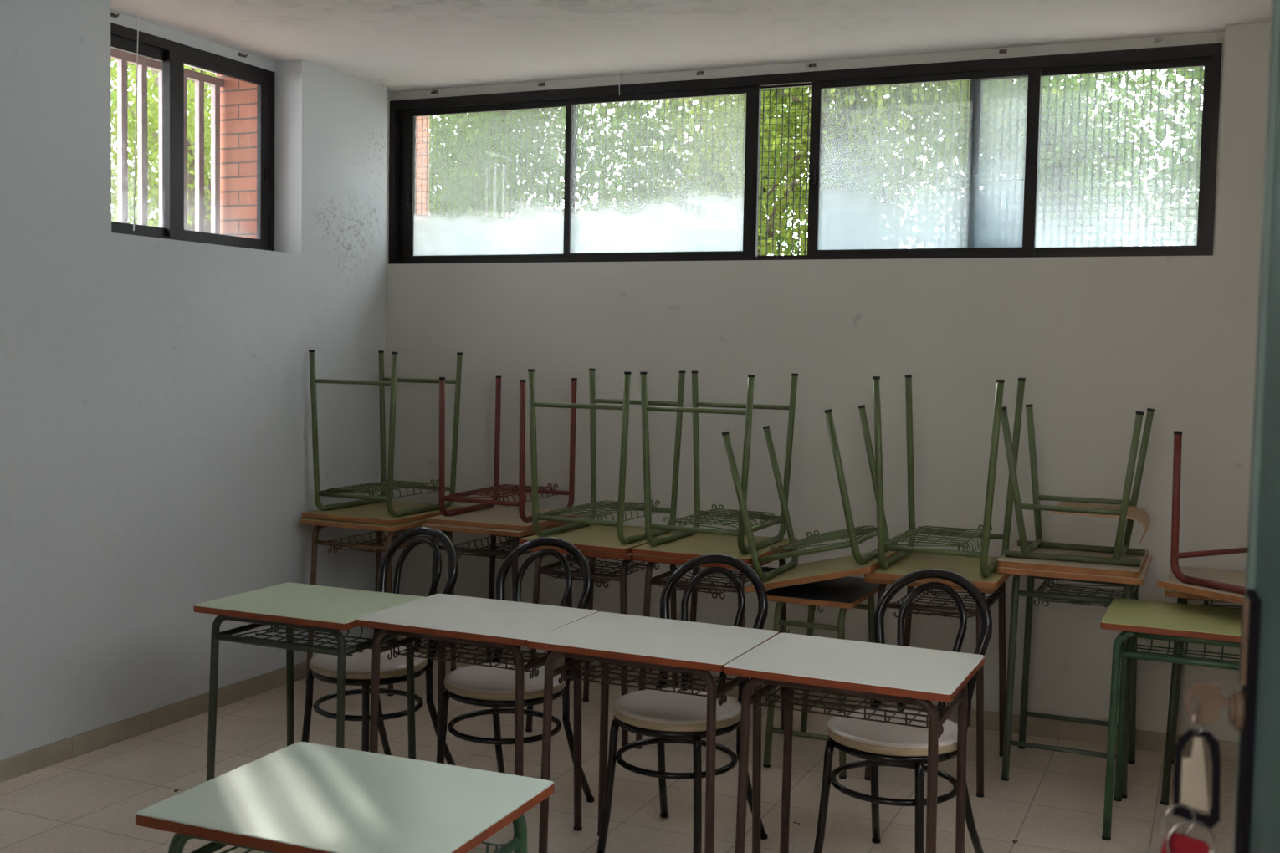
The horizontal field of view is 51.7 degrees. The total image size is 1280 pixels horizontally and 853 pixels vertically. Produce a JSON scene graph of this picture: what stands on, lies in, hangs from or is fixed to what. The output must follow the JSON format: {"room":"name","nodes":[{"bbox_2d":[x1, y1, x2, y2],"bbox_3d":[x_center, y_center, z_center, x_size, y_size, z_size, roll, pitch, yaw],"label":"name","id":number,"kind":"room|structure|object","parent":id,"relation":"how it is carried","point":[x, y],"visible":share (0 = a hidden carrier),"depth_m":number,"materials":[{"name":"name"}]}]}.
{"room":"classroom","nodes":[
{"label":"classroom","id":0,"kind":"room"},
{"bbox_2d":[0,0,387,759],"bbox_3d":[-2.521,-0.103,4.186,0.300,2.920,5.460,3,4,24],"label":"wall","id":1,"kind":"structure","parent":0,"point":[156,447],"depth_m":5.21,"materials":[{"name":"white paint"}]},
{"bbox_2d":[110,11,119,17],"bbox_3d":[-2.032,-1.591,5.105,0.031,0.024,0.034,3,4,24],"label":"curtain bracket","id":2,"kind":"object","parent":1,"relation":"attached to","point":[112,14],"visible":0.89,"depth_m":5.10,"materials":[{"name":"grey metal"}]},
{"bbox_2d":[0,640,383,783],"bbox_3d":[-2.404,1.222,4.200,0.011,0.078,5.459,3,4,24],"label":"baseboard","id":3,"kind":"structure","parent":1,"relation":"attached to","point":[37,759],"depth_m":5.16,"materials":[{"name":"beige tile"}]},
{"bbox_2d":[110,22,275,250],"bbox_3d":[-1.916,-1.174,5.500,0.058,0.820,1.147,3,4,24],"label":"window","id":4,"kind":"structure","parent":1,"relation":"in","point":[173,56],"depth_m":5.49,"materials":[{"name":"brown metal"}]},
{"bbox_2d":[238,52,247,57],"bbox_3d":[-1.734,-1.624,5.778,0.031,0.024,0.034,3,4,24],"label":"curtain bracket","id":5,"kind":"object","parent":1,"relation":"attached to","point":[240,54],"visible":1,"depth_m":5.77,"materials":[{"name":"grey metal"}]},
{"bbox_2d":[216,73,429,239],"bbox_3d":[-2.063,-0.228,5.609,0.360,2.820,3.640,3,4,24],"label":"wall","id":6,"kind":"structure","parent":0,"point":[238,98],"depth_m":6.11,"materials":[{"name":"brick"}]},
{"bbox_2d":[110,47,224,234],"bbox_3d":[-2.178,-1.178,5.617,0.033,0.808,1.140,3,4,24],"label":"bars","id":7,"kind":"object","parent":6,"relation":"in","point":[122,58],"visible":0.3,"depth_m":5.78,"materials":[{"name":"white metal"}]},
{"bbox_2d":[0,659,1237,852],"bbox_3d":[-0.238,1.404,3.315,4.800,0.100,5.820,3,4,24],"label":"floor","id":8,"kind":"structure","parent":0,"point":[1050,801],"depth_m":4.68,"materials":[{"name":"beige tile"}]},
{"bbox_2d":[193,582,424,782],"bbox_3d":[-1.078,0.925,4.362,0.592,0.702,0.481,3,4,23],"label":"school desk","id":9,"kind":"object","parent":8,"relation":"on","point":[292,606],"visible":0.7,"depth_m":4.27,"materials":[{"name":"green laminate"}]},
{"bbox_2d":[215,626,392,656],"bbox_3d":[-1.087,0.689,4.317,0.492,0.041,0.331,3,4,23],"label":"wire basket","id":10,"kind":"object","parent":9,"relation":"on","point":[341,651],"depth_m":4.26,"materials":[{"name":"metal"}]},
{"bbox_2d":[135,742,553,852],"bbox_3d":[-0.540,1.042,2.481,0.604,0.707,0.481,2,4,22],"label":"school desk","id":11,"kind":"object","parent":8,"relation":"on","point":[299,797],"visible":1,"depth_m":2.42,"materials":[{"name":"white laminate"}]},
{"bbox_2d":[220,842,505,852],"bbox_3d":[-0.549,0.804,2.435,0.504,0.041,0.331,2,4,22],"label":"wire basket","id":12,"kind":"object","parent":11,"relation":"on","point":[502,850],"depth_m":2.49,"materials":[{"name":"metal"}]},
{"bbox_2d":[299,517,456,696],"bbox_3d":[-1.194,0.791,6.145,0.500,0.757,0.604,3,4,24],"label":"school desk","id":13,"kind":"object","parent":8,"relation":"on","point":[393,530],"visible":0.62,"depth_m":5.93,"materials":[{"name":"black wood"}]},
{"bbox_2d":[302,349,465,525],"bbox_3d":[-1.174,0.030,6.125,0.500,0.759,0.604,3,4,25],"label":"school desk","id":14,"kind":"object","parent":13,"relation":"on","point":[380,509],"visible":0.93,"depth_m":5.99,"materials":[{"name":"green metal"}]},
{"bbox_2d":[320,480,439,498],"bbox_3d":[-1.214,0.294,6.157,0.341,0.041,0.504,3,4,25],"label":"wire basket","id":15,"kind":"object","parent":14,"relation":"on","point":[365,488],"depth_m":6.09,"materials":[{"name":"green metal"}]},
{"bbox_2d":[327,531,450,552],"bbox_3d":[-1.154,0.528,6.114,0.341,0.041,0.504,3,4,24],"label":"wire basket","id":16,"kind":"object","parent":13,"relation":"on","point":[360,546],"depth_m":5.93,"materials":[{"name":"brown metal"}]},
{"bbox_2d":[301,526,457,766],"bbox_3d":[-0.913,0.817,4.617,0.402,0.896,0.492,4,4,37],"label":"bistro chair","id":17,"kind":"object","parent":8,"relation":"on","point":[358,667],"visible":0.73,"depth_m":4.59,"materials":[{"name":"black metal"}]},
{"bbox_2d":[354,593,597,831],"bbox_3d":[-0.512,0.944,4.158,0.604,0.710,0.481,3,4,24],"label":"school desk","id":18,"kind":"object","parent":8,"relation":"on","point":[466,621],"visible":0.85,"depth_m":4.07,"materials":[{"name":"white laminate"}]},
{"bbox_2d":[387,639,547,672],"bbox_3d":[-0.493,0.701,4.175,0.504,0.041,0.331,3,4,24],"label":"wire basket","id":19,"kind":"object","parent":18,"relation":"on","point":[533,665],"depth_m":4.13,"materials":[{"name":"brown metal"}]},
{"bbox_2d":[420,517,582,680],"bbox_3d":[-0.623,0.806,6.002,0.500,0.765,0.604,3,4,24],"label":"school desk","id":20,"kind":"object","parent":8,"relation":"on","point":[517,535],"visible":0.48,"depth_m":5.77,"materials":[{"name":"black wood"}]},
{"bbox_2d":[453,535,533,558],"bbox_3d":[-0.583,0.539,5.971,0.341,0.041,0.504,3,4,24],"label":"wire basket","id":21,"kind":"object","parent":20,"relation":"on","point":[483,552],"depth_m":5.78,"materials":[{"name":"brown metal"}]},
{"bbox_2d":[426,375,584,531],"bbox_3d":[-0.593,0.101,5.975,0.500,0.644,0.604,2,4,22],"label":"school desk","id":22,"kind":"object","parent":20,"relation":"on","point":[494,514],"visible":0.94,"depth_m":5.86,"materials":[{"name":"red painted steel"},{"name":"wood"},{"name":"green laminate"}]},
{"bbox_2d":[445,484,558,501],"bbox_3d":[-0.632,0.307,6.002,0.340,0.041,0.504,2,4,22],"label":"wire basket","id":23,"kind":"object","parent":22,"relation":"on","point":[496,489],"depth_m":5.92,"materials":[{"name":"red metal"}]},
{"bbox_2d":[435,537,594,803],"bbox_3d":[-0.422,0.840,4.390,0.402,0.896,0.492,3,4,28],"label":"bistro chair","id":24,"kind":"object","parent":8,"relation":"on","point":[494,688],"visible":0.75,"depth_m":4.41,"materials":[{"name":"black metal"}]},
{"bbox_2d":[525,546,677,747],"bbox_3d":[-0.141,0.849,5.462,0.481,0.762,0.604,3,4,24],"label":"school desk","id":25,"kind":"object","parent":8,"relation":"on","point":[627,559],"visible":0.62,"depth_m":5.28,"materials":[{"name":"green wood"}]},
{"bbox_2d":[540,556,647,583],"bbox_3d":[-0.168,0.580,5.460,0.331,0.041,0.504,3,4,24],"label":"wire basket","id":26,"kind":"object","parent":25,"relation":"on","point":[546,570],"depth_m":5.41,"materials":[{"name":"brown metal"}]},
{"bbox_2d":[518,368,685,554],"bbox_3d":[-0.134,0.118,5.417,0.481,0.700,0.604,3,4,25],"label":"school desk","id":27,"kind":"object","parent":25,"relation":"on","point":[590,535],"visible":0.87,"depth_m":5.29,"materials":[{"name":"green metal"}]},
{"bbox_2d":[538,500,660,522],"bbox_3d":[-0.169,0.353,5.445,0.331,0.041,0.504,3,4,25],"label":"wire basket","id":28,"kind":"object","parent":27,"relation":"on","point":[548,516],"depth_m":5.37,"materials":[{"name":"green metal"}]},
{"bbox_2d":[527,612,778,852],"bbox_3d":[0.039,0.969,3.900,0.604,0.710,0.481,3,4,24],"label":"school desk","id":29,"kind":"object","parent":8,"relation":"on","point":[683,647],"visible":0.92,"depth_m":3.82,"materials":[{"name":"white laminate"}]},
{"bbox_2d":[558,660,745,698],"bbox_3d":[0.058,0.726,3.917,0.504,0.041,0.331,3,4,24],"label":"wire basket","id":30,"kind":"object","parent":29,"relation":"on","point":[729,686],"depth_m":3.86,"materials":[{"name":"brown metal"}]},
{"bbox_2d":[596,553,767,852],"bbox_3d":[0.138,0.868,4.085,0.402,0.896,0.492,3,4,30],"label":"bistro chair","id":31,"kind":"object","parent":8,"relation":"on","point":[666,717],"visible":0.88,"depth_m":4.02,"materials":[{"name":"black metal"}]},
{"bbox_2d":[632,548,791,749],"bbox_3d":[0.302,0.869,5.267,0.481,0.762,0.604,3,4,24],"label":"school desk","id":32,"kind":"object","parent":8,"relation":"on","point":[649,581],"visible":0.36,"depth_m":5.09,"materials":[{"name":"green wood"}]},
{"bbox_2d":[651,566,768,594],"bbox_3d":[0.276,0.600,5.265,0.331,0.041,0.504,3,4,24],"label":"wire basket","id":33,"kind":"object","parent":32,"relation":"on","point":[655,581],"depth_m":5.15,"materials":[{"name":"brown metal"}]},
{"bbox_2d":[631,370,798,564],"bbox_3d":[0.314,0.138,5.219,0.481,0.701,0.604,3,4,24],"label":"school desk","id":34,"kind":"object","parent":32,"relation":"on","point":[693,542],"visible":0.97,"depth_m":5.10,"materials":[{"name":"green metal"}]},
{"bbox_2d":[665,507,784,535],"bbox_3d":[0.341,0.376,5.219,0.332,0.041,0.504,3,4,24],"label":"wire basket","id":35,"kind":"object","parent":34,"relation":"on","point":[774,519],"depth_m":5.12,"materials":[{"name":"green metal"}]},
{"bbox_2d":[762,576,880,779],"bbox_3d":[0.708,0.941,5.074,0.345,0.655,0.550,3,4,24],"label":"school desk","id":36,"kind":"object","parent":8,"relation":"on","point":[843,593],"visible":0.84,"depth_m":4.92,"materials":[{"name":"wood"}]},
{"bbox_2d":[721,404,901,593],"bbox_3d":[0.662,0.264,5.011,0.585,0.687,0.560,3,4,24],"label":"school desk","id":37,"kind":"object","parent":36,"relation":"on","point":[790,574],"visible":0.94,"depth_m":4.87,"materials":[{"name":"green metal"}]},
{"bbox_2d":[771,525,885,561],"bbox_3d":[0.719,0.434,4.995,0.331,0.041,0.460,-13,-3,24],"label":"wire basket","id":38,"kind":"object","parent":37,"relation":"on","point":[867,533],"depth_m":4.83,"materials":[{"name":"green metal"}]},
{"bbox_2d":[723,633,984,852],"bbox_3d":[0.589,0.995,3.636,0.604,0.710,0.481,3,4,25],"label":"school desk","id":39,"kind":"object","parent":8,"relation":"on","point":[900,674],"visible":1,"depth_m":3.56,"materials":[{"name":"white laminate"}]},
{"bbox_2d":[753,686,958,728],"bbox_3d":[0.608,0.752,3.652,0.504,0.041,0.331,3,4,25],"label":"wire basket","id":40,"kind":"object","parent":39,"relation":"on","point":[947,711],"depth_m":3.60,"materials":[{"name":"brown metal"}]},
{"bbox_2d":[813,568,992,852],"bbox_3d":[0.773,0.892,3.888,0.402,0.896,0.492,4,4,37],"label":"bistro chair","id":41,"kind":"object","parent":8,"relation":"on","point":[881,744],"visible":0.8,"depth_m":3.85,"materials":[{"name":"black metal"}]},
{"bbox_2d":[864,574,1011,798],"bbox_3d":[1.127,0.908,4.947,0.455,0.752,0.604,3,4,24],"label":"school desk","id":42,"kind":"object","parent":8,"relation":"on","point":[999,593],"visible":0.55,"depth_m":4.76,"materials":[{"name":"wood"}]},
{"bbox_2d":[864,374,1025,588],"bbox_3d":[1.134,0.176,4.858,0.462,0.716,0.604,3,4,24],"label":"school desk","id":43,"kind":"object","parent":42,"relation":"on","point":[980,569],"visible":0.97,"depth_m":4.73,"materials":[{"name":"green metal"}]},
{"bbox_2d":[885,525,993,558],"bbox_3d":[1.102,0.419,4.884,0.322,0.041,0.504,3,4,24],"label":"wire basket","id":44,"kind":"object","parent":43,"relation":"on","point":[909,535],"depth_m":4.78,"materials":[{"name":"green metal"}]},
{"bbox_2d":[893,587,1004,619],"bbox_3d":[1.157,0.647,4.920,0.318,0.041,0.504,3,4,24],"label":"wire basket","id":45,"kind":"object","parent":42,"relation":"on","point":[999,594],"depth_m":4.86,"materials":[{"name":"brown metal"}]},
{"bbox_2d":[997,552,1151,798],"bbox_3d":[1.619,0.895,4.931,0.487,0.799,0.660,3,4,24],"label":"school desk","id":46,"kind":"object","parent":8,"relation":"on","point":[1130,585],"visible":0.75,"depth_m":4.81,"materials":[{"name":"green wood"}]},
{"bbox_2d":[997,543,1148,578],"bbox_3d":[1.607,0.486,4.872,0.475,0.022,0.575,3,4,24],"label":"tabletop","id":47,"kind":"object","parent":46,"relation":"on","point":[1125,571],"visible":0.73,"depth_m":4.67,"materials":[{"name":"brown wood"}]},
{"bbox_2d":[1000,404,1155,567],"bbox_3d":[1.596,0.202,4.835,0.508,0.548,0.418,3,4,24],"label":"school desk","id":48,"kind":"object","parent":47,"relation":"on","point":[1128,509],"visible":0.97,"depth_m":4.75,"materials":[{"name":"green metal"}]},
{"bbox_2d":[1033,577,1137,607],"bbox_3d":[1.657,0.611,4.899,0.334,0.041,0.420,3,4,24],"label":"wire basket","id":49,"kind":"object","parent":46,"relation":"on","point":[1072,599],"depth_m":4.90,"materials":[{"name":"green metal"}]},
{"bbox_2d":[1100,598,1242,840],"bbox_3d":[1.834,0.979,4.319,0.604,0.710,0.481,3,4,24],"label":"school desk","id":50,"kind":"object","parent":8,"relation":"on","point":[1205,625],"visible":0.87,"depth_m":4.24,"materials":[{"name":"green laminate"}]},
{"bbox_2d":[1119,637,1240,670],"bbox_3d":[1.825,0.739,4.274,0.504,0.041,0.331,3,4,24],"label":"wire basket","id":51,"kind":"object","parent":50,"relation":"on","point":[1128,654],"depth_m":4.22,"materials":[{"name":"green metal"}]},
{"bbox_2d":[1160,566,1246,805],"bbox_3d":[2.138,0.937,4.736,0.481,0.757,0.604,3,4,24],"label":"school desk","id":52,"kind":"object","parent":8,"relation":"on","point":[1182,597],"visible":0.23,"depth_m":4.59,"materials":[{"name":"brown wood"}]},
{"bbox_2d":[1157,430,1247,604],"bbox_3d":[2.161,0.295,4.343,0.600,0.530,0.600,-1,4,-28],"label":"school desk","id":53,"kind":"object","parent":52,"relation":"on","point":[1226,587],"visible":0.63,"depth_m":4.45,"materials":[{"name":"red metal"}]},
{"bbox_2d":[1203,600,1242,609],"bbox_3d":[2.174,0.674,4.707,0.331,0.041,0.504,3,4,24],"label":"wire basket","id":54,"kind":"object","parent":52,"relation":"on","point":[1204,603],"depth_m":4.95,"materials":[{"name":"metal"}]},
{"bbox_2d":[110,0,1272,92],"bbox_3d":[-0.334,-1.547,3.293,5.500,0.150,5.970,3,4,24],"label":"ceiling","id":55,"kind":"structure","parent":0,"point":[396,45],"depth_m":5.23,"materials":[{"name":"paint"}]},
{"bbox_2d":[133,9,138,230],"bbox_3d":[-1.943,-1.182,5.090,0.004,0.850,0.031,3,4,24],"label":"pull cord","id":56,"kind":"object","parent":55,"relation":"hanging from","point":[138,9],"visible":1,"depth_m":5.09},
{"bbox_2d":[384,21,1271,747],"bbox_3d":[0.816,-0.137,5.859,5.050,2.920,0.300,3,4,24],"label":"wall","id":57,"kind":"structure","parent":0,"point":[1096,342],"depth_m":5.59,"materials":[{"name":"white paint"}]},
{"bbox_2d":[430,90,438,94],"bbox_3d":[-1.019,-1.655,6.536,0.034,0.024,0.031,3,4,24],"label":"curtain bracket","id":58,"kind":"object","parent":57,"relation":"attached to","point":[433,91],"visible":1,"depth_m":6.54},
{"bbox_2d":[537,82,545,87],"bbox_3d":[-0.471,-1.630,6.294,0.034,0.024,0.031,3,4,24],"label":"curtain bracket","id":59,"kind":"object","parent":57,"relation":"attached to","point":[540,84],"visible":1,"depth_m":6.30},
{"bbox_2d":[696,71,703,75],"bbox_3d":[0.270,-1.597,5.968,0.034,0.024,0.031,3,4,24],"label":"curtain bracket","id":60,"kind":"object","parent":57,"relation":"attached to","point":[698,73],"visible":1,"depth_m":5.97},
{"bbox_2d":[388,42,1222,264],"bbox_3d":[0.504,-1.152,5.933,3.836,0.823,0.095,3,4,24],"label":"window","id":61,"kind":"structure","parent":57,"relation":"in","point":[997,222],"depth_m":5.79,"materials":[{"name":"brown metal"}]},
{"bbox_2d":[415,66,1203,255],"bbox_3d":[0.543,-1.156,6.025,3.832,0.821,0.005,3,4,24],"label":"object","id":62,"kind":"object","parent":57,"relation":"attached to","point":[1192,70],"visible":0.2,"depth_m":5.88,"materials":[{"name":"green plant"}]},
{"bbox_2d":[384,637,1238,762],"bbox_3d":[0.871,1.195,5.731,4.738,0.078,0.011,3,4,24],"label":"baseboard","id":63,"kind":"structure","parent":57,"relation":"attached to","point":[1149,741],"depth_m":5.40,"materials":[{"name":"beige tile"}]},
{"bbox_2d":[808,62,816,67],"bbox_3d":[0.751,-1.575,5.755,0.034,0.024,0.031,3,4,24],"label":"curtain bracket","id":64,"kind":"object","parent":57,"relation":"attached to","point":[813,64],"visible":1,"depth_m":5.76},
{"bbox_2d":[867,261,875,506],"bbox_3d":[0.984,-0.180,5.618,0.004,1.040,0.001,3,4,24],"label":"trim","id":65,"kind":"structure","parent":57,"relation":"attached to","point":[874,262],"depth_m":5.61,"materials":[{"name":"white paint"}]},
{"bbox_2d":[998,49,1007,53],"bbox_3d":[1.493,-1.542,5.428,0.034,0.024,0.031,3,4,24],"label":"curtain bracket","id":66,"kind":"object","parent":57,"relation":"attached to","point":[1001,51],"visible":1,"depth_m":5.44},
{"bbox_2d":[1153,37,1162,42],"bbox_3d":[2.037,-1.518,5.188,0.034,0.024,0.031,3,4,24],"label":"curtain bracket","id":67,"kind":"object","parent":57,"relation":"attached to","point":[1155,40],"visible":1,"depth_m":5.20,"materials":[{"name":"grey metal"}]},
{"bbox_3d":[-1.342,0.127,0.620,4.750,2.920,0.120,3,4,24],"label":"wall","id":68,"kind":"structure","parent":0,"visible":0},
{"bbox_2d":[1228,0,1279,852],"bbox_3d":[0.259,0.179,0.386,0.102,2.100,0.811,2,4,20],"label":"door","id":69,"kind":"structure","parent":68,"relation":"in","point":[1254,709],"depth_m":0.73,"materials":[{"name":"teal paint"}]},
{"bbox_2d":[1184,680,1228,734],"bbox_3d":[0.337,0.167,0.779,0.030,0.031,0.017,3,4,24],"label":"key","id":70,"kind":"object","parent":69,"relation":"attached to","point":[1210,696],"depth_m":0.78,"materials":[{"name":"gold metal"}]},
{"bbox_2d":[1180,737,1208,811],"bbox_3d":[0.330,0.206,0.783,0.015,0.044,0.001,3,4,24],"label":"tag","id":71,"kind":"object","parent":70,"relation":"hanging from","point":[1194,793],"visible":1,"depth_m":0.78,"materials":[{"name":"beige paper"}]},
{"bbox_2d":[1172,729,1220,829],"bbox_3d":[0.332,0.210,0.787,0.027,0.058,0.003,3,4,24],"label":"key fob","id":72,"kind":"object","parent":70,"relation":"hanging from","point":[1210,821],"visible":1,"depth_m":0.78,"materials":[{"name":"black plastic"}]},
{"bbox_2d":[1164,803,1195,834],"bbox_3d":[0.322,0.234,0.787,0.018,0.018,0.001,1,3,3],"label":"ring","id":73,"kind":"object","parent":72,"relation":"hanging from","point":[1176,805],"visible":1,"depth_m":0.79,"materials":[{"name":"metal"}]},
{"bbox_2d":[1146,816,1182,852],"bbox_3d":[0.313,0.248,0.790,0.021,0.030,0.002,2,4,18],"label":"key","id":74,"kind":"object","parent":73,"relation":"hanging from","point":[1156,847],"visible":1,"depth_m":0.79,"materials":[{"name":"metal"}]},
{"bbox_2d":[1166,819,1215,852],"bbox_3d":[0.326,0.247,0.782,0.029,0.029,0.002,1,3,3],"label":"ring","id":75,"kind":"object","parent":73,"relation":"hanging from","point":[1184,822],"visible":1,"depth_m":0.78,"materials":[{"name":"metal"}]},
{"bbox_2d":[1159,832,1209,852],"bbox_3d":[0.325,0.253,0.787,0.027,0.022,0.003,2,3,12],"label":"tag","id":76,"kind":"object","parent":75,"relation":"hanging from","point":[1179,843],"visible":1,"depth_m":0.79,"materials":[{"name":"red plastic"}]},
{"label":"outside","id":77,"kind":"structure","parent":0,"visible":0},
{"bbox_3d":[0.192,0.475,12.506,30.000,0.100,20.000,3,4,24],"label":"ground","id":78,"kind":"structure","parent":77,"visible":0},
{"bbox_2d":[110,58,216,233],"bbox_3d":[-4.505,-2.194,12.672,4.122,5.067,4.604,-2,4,-39],"label":"tree","id":79,"kind":"object","parent":78,"relation":"on","point":[152,111],"visible":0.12,"depth_m":12.21,"materials":[{"name":"green plant"}]},
{"bbox_2d":[110,59,216,189],"bbox_3d":[-6.091,-5.854,17.986,5.455,11.684,5.238,1,3,-7],"label":"tree","id":80,"kind":"object","parent":78,"relation":"on","point":[115,65],"visible":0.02,"depth_m":17.48,"materials":[{"name":"green plant"}]},
{"bbox_2d":[428,99,686,224],"bbox_3d":[-1.287,-1.913,11.380,3.733,4.781,3.452,4,4,36],"label":"tree","id":81,"kind":"object","parent":78,"relation":"on","point":[586,106],"visible":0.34,"depth_m":10.52,"materials":[{"name":"green plant"}]},
{"bbox_2d":[517,88,935,255],"bbox_3d":[0.803,-2.099,12.371,4.128,5.116,3.892,0,3,-12],"label":"tree","id":82,"kind":"object","parent":78,"relation":"on","point":[770,234],"visible":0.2,"depth_m":11.34,"materials":[{"name":"green plant"}]},
{"bbox_2d":[591,78,1091,255],"bbox_3d":[1.291,-1.670,9.579,3.205,4.603,3.051,0,3,-14],"label":"tree","id":83,"kind":"object","parent":78,"relation":"on","point":[964,88],"visible":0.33,"depth_m":9.24,"materials":[{"name":"green plant"}]},
{"bbox_2d":[862,71,1203,246],"bbox_3d":[3.508,-1.757,10.604,3.611,4.742,3.727,4,4,41],"label":"tree","id":84,"kind":"object","parent":78,"relation":"on","point":[1128,145],"visible":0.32,"depth_m":9.93,"materials":[{"name":"green plant"}]},
{"bbox_2d":[1070,66,1203,245],"bbox_3d":[4.320,-1.790,8.805,3.521,5.048,2.970,0,4,-19],"label":"tree","id":85,"kind":"object","parent":78,"relation":"on","point":[1181,236],"visible":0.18,"depth_m":8.66,"materials":[{"name":"green plant"}]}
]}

